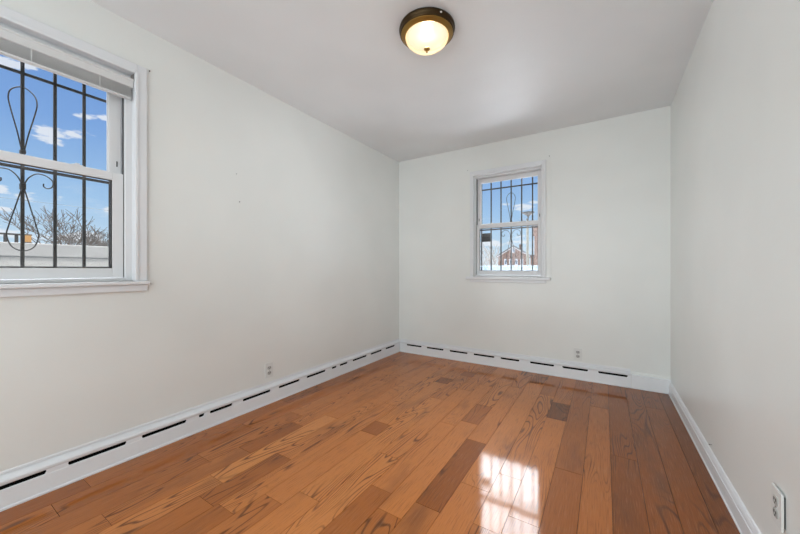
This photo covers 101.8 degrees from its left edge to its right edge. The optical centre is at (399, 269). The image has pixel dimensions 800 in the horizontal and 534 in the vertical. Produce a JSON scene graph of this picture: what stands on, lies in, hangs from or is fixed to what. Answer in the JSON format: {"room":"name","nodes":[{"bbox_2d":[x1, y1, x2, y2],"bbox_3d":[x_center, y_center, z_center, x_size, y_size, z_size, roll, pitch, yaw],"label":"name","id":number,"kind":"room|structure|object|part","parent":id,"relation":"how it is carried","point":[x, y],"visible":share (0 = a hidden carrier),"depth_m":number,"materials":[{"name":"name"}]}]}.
{"room":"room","nodes":[
{"label":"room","id":0,"kind":"room"},
{"bbox_2d":[0,0,398,475],"bbox_3d":[-1.438,-0.170,2.146,0.220,2.440,5.445,0,0,32],"label":"wall","id":1,"kind":"structure","parent":0,"point":[299,273],"depth_m":2.17,"materials":[{"name":"white paint"}]},
{"bbox_2d":[0,4,149,297],"bbox_3d":[-1.774,-0.519,1.550,0.224,1.284,0.908,0,0,32],"label":"window","id":2,"kind":"structure","parent":1,"relation":"in","point":[126,120],"depth_m":1.81,"materials":[{"name":"white paint"}]},
{"bbox_2d":[0,62,109,267],"bbox_3d":[-1.866,-0.540,1.607,0.026,1.080,0.704,0,0,32],"label":"security grille","id":3,"kind":"object","parent":2,"relation":"attached to","point":[22,185],"visible":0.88,"depth_m":1.69,"materials":[{"name":"black metal"}]},
{"bbox_3d":[-1.770,-0.246,1.547,0.030,0.583,0.714,0,0,32],"label":"sash","id":4,"kind":"part","parent":2,"relation":"part of","materials":[{"name":"white plastic"}]},
{"bbox_2d":[0,25,133,99],"bbox_3d":[-1.720,-1.030,1.515,0.041,0.143,0.772,0,0,32],"label":"window blind","id":5,"kind":"object","parent":2,"relation":"attached to","point":[15,45],"visible":1,"depth_m":1.60,"materials":[{"name":"white plastic"}]},
{"bbox_3d":[-1.725,-0.964,1.518,0.028,0.010,0.754,0,0,32],"label":"rail","id":6,"kind":"part","parent":5,"relation":"part of","materials":[{"name":"white plastic"}]},
{"bbox_3d":[-1.774,0.075,1.550,0.224,0.020,0.908,0,0,32],"label":"sill","id":7,"kind":"part","parent":2,"relation":"part of","materials":[{"name":"white paint"}]},
{"bbox_3d":[-1.800,-0.795,1.566,0.030,0.575,0.714,0,0,32],"label":"sash","id":8,"kind":"part","parent":2,"relation":"part of","materials":[{"name":"white plastic"}]},
{"bbox_2d":[0,338,399,511],"bbox_3d":[-1.329,0.970,2.078,0.035,0.160,5.005,0,0,32],"label":"baseboard","id":9,"kind":"structure","parent":1,"relation":"attached to","point":[25,482],"depth_m":1.89,"materials":[{"name":"paint"}]},
{"bbox_2d":[265,362,272,378],"bbox_3d":[-1.035,0.798,2.572,0.008,0.116,0.072,0,0,32],"label":"wall outlet","id":10,"kind":"object","parent":1,"relation":"attached to","point":[269,366],"visible":1,"depth_m":2.57,"materials":[{"name":"white plastic"}]},
{"bbox_2d":[0,352,739,533],"bbox_3d":[-0.190,1.075,1.363,2.726,0.050,5.005,0,0,32],"label":"floor","id":11,"kind":"structure","parent":0,"point":[400,442],"depth_m":1.72,"materials":[{"name":"brown wood"}]},
{"bbox_2d":[90,0,712,161],"bbox_3d":[-0.190,-1.490,1.363,3.166,0.200,5.445,0,0,32],"label":"ceiling","id":12,"kind":"structure","parent":0,"point":[509,69],"depth_m":2.12,"materials":[{"name":"paint"}]},
{"bbox_2d":[399,7,454,54],"bbox_3d":[0.155,-1.319,1.873,0.320,0.143,0.320,0,0,32],"label":"ceiling light","id":13,"kind":"object","parent":12,"relation":"attached to","point":[424,30],"visible":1,"depth_m":1.79,"materials":[{"name":"white glass"}]},
{"bbox_3d":[0.155,-1.308,1.873,0.248,0.071,0.248,0,0,32],"label":"lamp shade","id":14,"kind":"part","parent":13,"relation":"part of","materials":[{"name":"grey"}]},
{"bbox_2d":[399,106,670,376],"bbox_3d":[1.200,-0.170,3.575,2.726,2.440,0.220,0,0,32],"label":"wall","id":15,"kind":"structure","parent":0,"point":[607,295],"depth_m":3.17,"materials":[{"name":"white paint"}]},
{"bbox_2d":[466,157,550,282],"bbox_3d":[1.178,-0.492,3.550,0.883,1.265,0.224,0,0,32],"label":"window","id":16,"kind":"structure","parent":15,"relation":"in","point":[542,168],"depth_m":3.45,"materials":[{"name":"white paint"}]},
{"bbox_3d":[1.177,0.095,3.551,0.880,0.030,0.224,0,0,32],"label":"sill","id":17,"kind":"part","parent":16,"relation":"part of","materials":[{"name":"white paint"}]},
{"bbox_3d":[1.174,-0.224,3.547,0.680,0.568,0.030,0,0,32],"label":"sash","id":18,"kind":"part","parent":16,"relation":"part of","materials":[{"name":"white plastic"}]},
{"bbox_2d":[480,226,537,269],"bbox_3d":[1.214,-0.236,3.654,0.623,0.472,0.027,0,0,32],"label":"security grille","id":19,"kind":"object","parent":16,"relation":"attached to","point":[485,237],"depth_m":3.69,"materials":[{"name":"black metal"}]},
{"bbox_3d":[1.193,-0.755,3.577,0.680,0.555,0.030,0,0,32],"label":"sash","id":20,"kind":"part","parent":16,"relation":"part of","materials":[{"name":"white plastic"}]},
{"bbox_2d":[482,177,537,222],"bbox_3d":[1.225,-0.765,3.648,0.599,0.466,0.027,0,0,32],"label":"security grille","id":21,"kind":"object","parent":16,"relation":"attached to","point":[532,183],"depth_m":3.63,"materials":[{"name":"black metal"}]},
{"bbox_2d":[400,339,670,393],"bbox_3d":[1.146,0.970,3.456,2.691,0.160,0.038,0,0,32],"label":"baseboard","id":22,"kind":"structure","parent":15,"relation":"attached to","point":[609,375],"depth_m":3.26,"materials":[{"name":"paint"}]},
{"bbox_3d":[1.030,0.924,3.533,2.412,0.035,0.032,0,0,32],"label":"rail","id":23,"kind":"part","parent":22,"relation":"part of","materials":[{"name":"white paint"}]},
{"bbox_3d":[1.024,0.994,3.523,2.412,0.112,0.006,0,0,32],"label":"panel","id":24,"kind":"part","parent":22,"relation":"part of","materials":[{"name":"paint"}]},
{"bbox_3d":[2.170,0.991,2.814,0.273,0.119,0.036,0,0,32],"label":"panel","id":25,"kind":"part","parent":22,"relation":"part of","materials":[{"name":"paint"}]},
{"bbox_2d":[574,348,581,360],"bbox_3d":[1.708,0.814,3.120,0.072,0.116,0.008,0,0,32],"label":"wall outlet","id":26,"kind":"object","parent":15,"relation":"attached to","point":[577,351],"visible":1,"depth_m":3.12,"materials":[{"name":"white plastic"}]},
{"bbox_2d":[630,371,670,379],"bbox_3d":[2.174,0.920,2.825,0.279,0.021,0.012,0,0,32],"label":"trim","id":27,"kind":"structure","parent":15,"relation":"attached to","point":[634,373],"depth_m":2.82,"materials":[{"name":"white paint"}]},
{"bbox_2d":[671,0,799,533],"bbox_3d":[1.057,-0.170,0.579,0.220,2.440,5.445,0,0,32],"label":"wall","id":28,"kind":"structure","parent":0,"point":[735,105],"depth_m":1.31,"materials":[{"name":"white paint"}]},
{"bbox_2d":[668,382,760,533],"bbox_3d":[0.946,0.998,0.627,0.019,0.104,4.969,0,0,32],"label":"baseboard","id":29,"kind":"structure","parent":28,"relation":"attached to","point":[739,513],"depth_m":1.57,"materials":[{"name":"white paint"}]},
{"bbox_2d":[771,483,785,532],"bbox_3d":[1.208,0.760,1.039,0.014,0.116,0.072,0,0,32],"label":"wall outlet","id":30,"kind":"object","parent":28,"relation":"attached to","point":[778,501],"visible":1,"depth_m":1.03,"materials":[{"name":"white plastic"}]},
{"bbox_2d":[773,494,777,506],"bbox_3d":[1.204,0.740,1.041,0.004,0.026,0.034,0,0,32],"label":"receptacle","id":31,"kind":"object","parent":30,"relation":"attached to","point":[775,496],"depth_m":1.04,"materials":[{"name":"white plastic"}]},
{"bbox_2d":[773,507,777,518],"bbox_3d":[1.204,0.780,1.041,0.004,0.026,0.034,0,0,32],"label":"receptacle","id":32,"kind":"object","parent":30,"relation":"attached to","point":[775,509],"depth_m":1.04,"materials":[{"name":"white plastic"}]},
{"label":"outside","id":33,"kind":"structure","parent":0,"visible":0},
{"bbox_3d":[42.786,2.300,105.685,280.000,0.100,215.500,0,0,32],"label":"ground","id":34,"kind":"structure","parent":33,"visible":0},
{"bbox_2d":[0,205,107,246],"bbox_3d":[-20.508,-0.859,19.694,4.871,6.244,5.352,0,0,32],"label":"bare tree","id":35,"kind":"object","parent":34,"relation":"on","point":[73,227],"visible":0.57,"depth_m":19.41,"materials":[{"name":"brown plant"}]},
{"bbox_2d":[42,225,107,246],"bbox_3d":[-29.586,-0.935,30.571,4.825,6.408,6.051,0,0,13],"label":"bare tree","id":36,"kind":"object","parent":34,"relation":"on","point":[96,242],"visible":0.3,"depth_m":30.15,"materials":[{"name":"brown plant"}]},
{"bbox_2d":[64,231,107,243],"bbox_3d":[-41.121,-1.640,44.188,8.130,7.791,8.561,0,0,-9],"label":"bare tree","id":37,"kind":"object","parent":34,"relation":"on","point":[107,231],"visible":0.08,"depth_m":42.43,"materials":[{"name":"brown plant"}]},
{"bbox_2d":[480,250,488,265],"bbox_3d":[11.687,-0.270,47.303,2.916,5.075,4.157,0,0,-34],"label":"bare tree","id":38,"kind":"object","parent":34,"relation":"on","point":[483,263],"visible":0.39,"depth_m":46.53,"materials":[{"name":"grey plant"}]},
{"bbox_2d":[480,246,502,265],"bbox_3d":[11.114,-0.505,39.914,2.564,5.543,3.591,0,0,-27],"label":"bare tree","id":39,"kind":"object","parent":34,"relation":"on","point":[498,249],"visible":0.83,"depth_m":39.82,"materials":[{"name":"grey plant"}]},
{"bbox_2d":[480,265,537,269],"bbox_3d":[3.506,1.048,13.154,10.060,2.405,0.095,0,0,32],"label":"fence","id":40,"kind":"object","parent":34,"relation":"on","point":[514,267],"visible":0.08,"depth_m":12.59,"materials":[{"name":"grey plastic"}]},
{"bbox_3d":[3.538,-0.130,13.148,10.000,0.050,0.070,0,0,32],"label":"rail","id":41,"kind":"part","parent":40,"relation":"part of","materials":[{"name":"grey plastic"}]},
{"bbox_2d":[496,244,529,265],"bbox_3d":[22.100,-1.266,63.281,6.156,7.032,7.650,0,0,19],"label":"brick house","id":42,"kind":"structure","parent":34,"relation":"on","point":[517,252],"depth_m":60.01,"materials":[{"name":"red brick"}]},
{"bbox_2d":[522,211,533,264],"bbox_3d":[11.820,-1.555,29.968,1.086,7.611,1.086,0,0,5],"label":"utility pole","id":43,"kind":"object","parent":34,"relation":"on","point":[527,213],"visible":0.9,"depth_m":29.90,"materials":[{"name":"grey wood"}]},
{"bbox_2d":[522,211,533,217],"bbox_3d":[11.789,-5.034,29.987,1.173,0.653,1.100,0,0,32],"label":"lamp","id":44,"kind":"object","parent":43,"relation":"attached to","point":[527,213],"depth_m":29.73,"materials":[{"name":"white paint"}]},
{"bbox_2d":[530,225,537,264],"bbox_3d":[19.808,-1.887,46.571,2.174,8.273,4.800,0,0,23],"label":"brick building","id":45,"kind":"structure","parent":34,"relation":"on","point":[535,230],"depth_m":44.49,"materials":[{"name":"red"}]},
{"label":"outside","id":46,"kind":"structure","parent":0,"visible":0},
{"bbox_2d":[0,197,107,210],"bbox_3d":[-13.384,-2.495,11.999,4.806,0.402,0.011,0,0,-25],"label":"overhead cable","id":47,"kind":"object","parent":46,"point":[0,197],"visible":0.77,"depth_m":12.14,"materials":[{"name":"grey plastic"}]},
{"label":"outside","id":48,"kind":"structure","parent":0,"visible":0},
{"bbox_3d":[-83.623,2.300,19.771,157.351,0.100,64.500,0,0,32],"label":"ground","id":49,"kind":"structure","parent":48,"visible":0},
{"bbox_2d":[0,242,107,279],"bbox_3d":[-6.625,0.963,3.572,3.080,2.575,11.100,0,0,32],"label":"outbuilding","id":50,"kind":"structure","parent":49,"relation":"on","point":[42,254],"depth_m":4.15,"materials":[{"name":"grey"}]},
{"bbox_2d":[0,232,31,242],"bbox_3d":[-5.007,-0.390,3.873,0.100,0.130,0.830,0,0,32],"label":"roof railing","id":51,"kind":"object","parent":50,"relation":"on","point":[27,236],"visible":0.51,"depth_m":4.10,"materials":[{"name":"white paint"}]},
{"bbox_3d":[-5.007,-0.445,3.873,0.060,0.020,0.830,0,0,32],"label":"rail","id":52,"kind":"part","parent":51,"relation":"part of","materials":[{"name":"white paint"}]}
]}

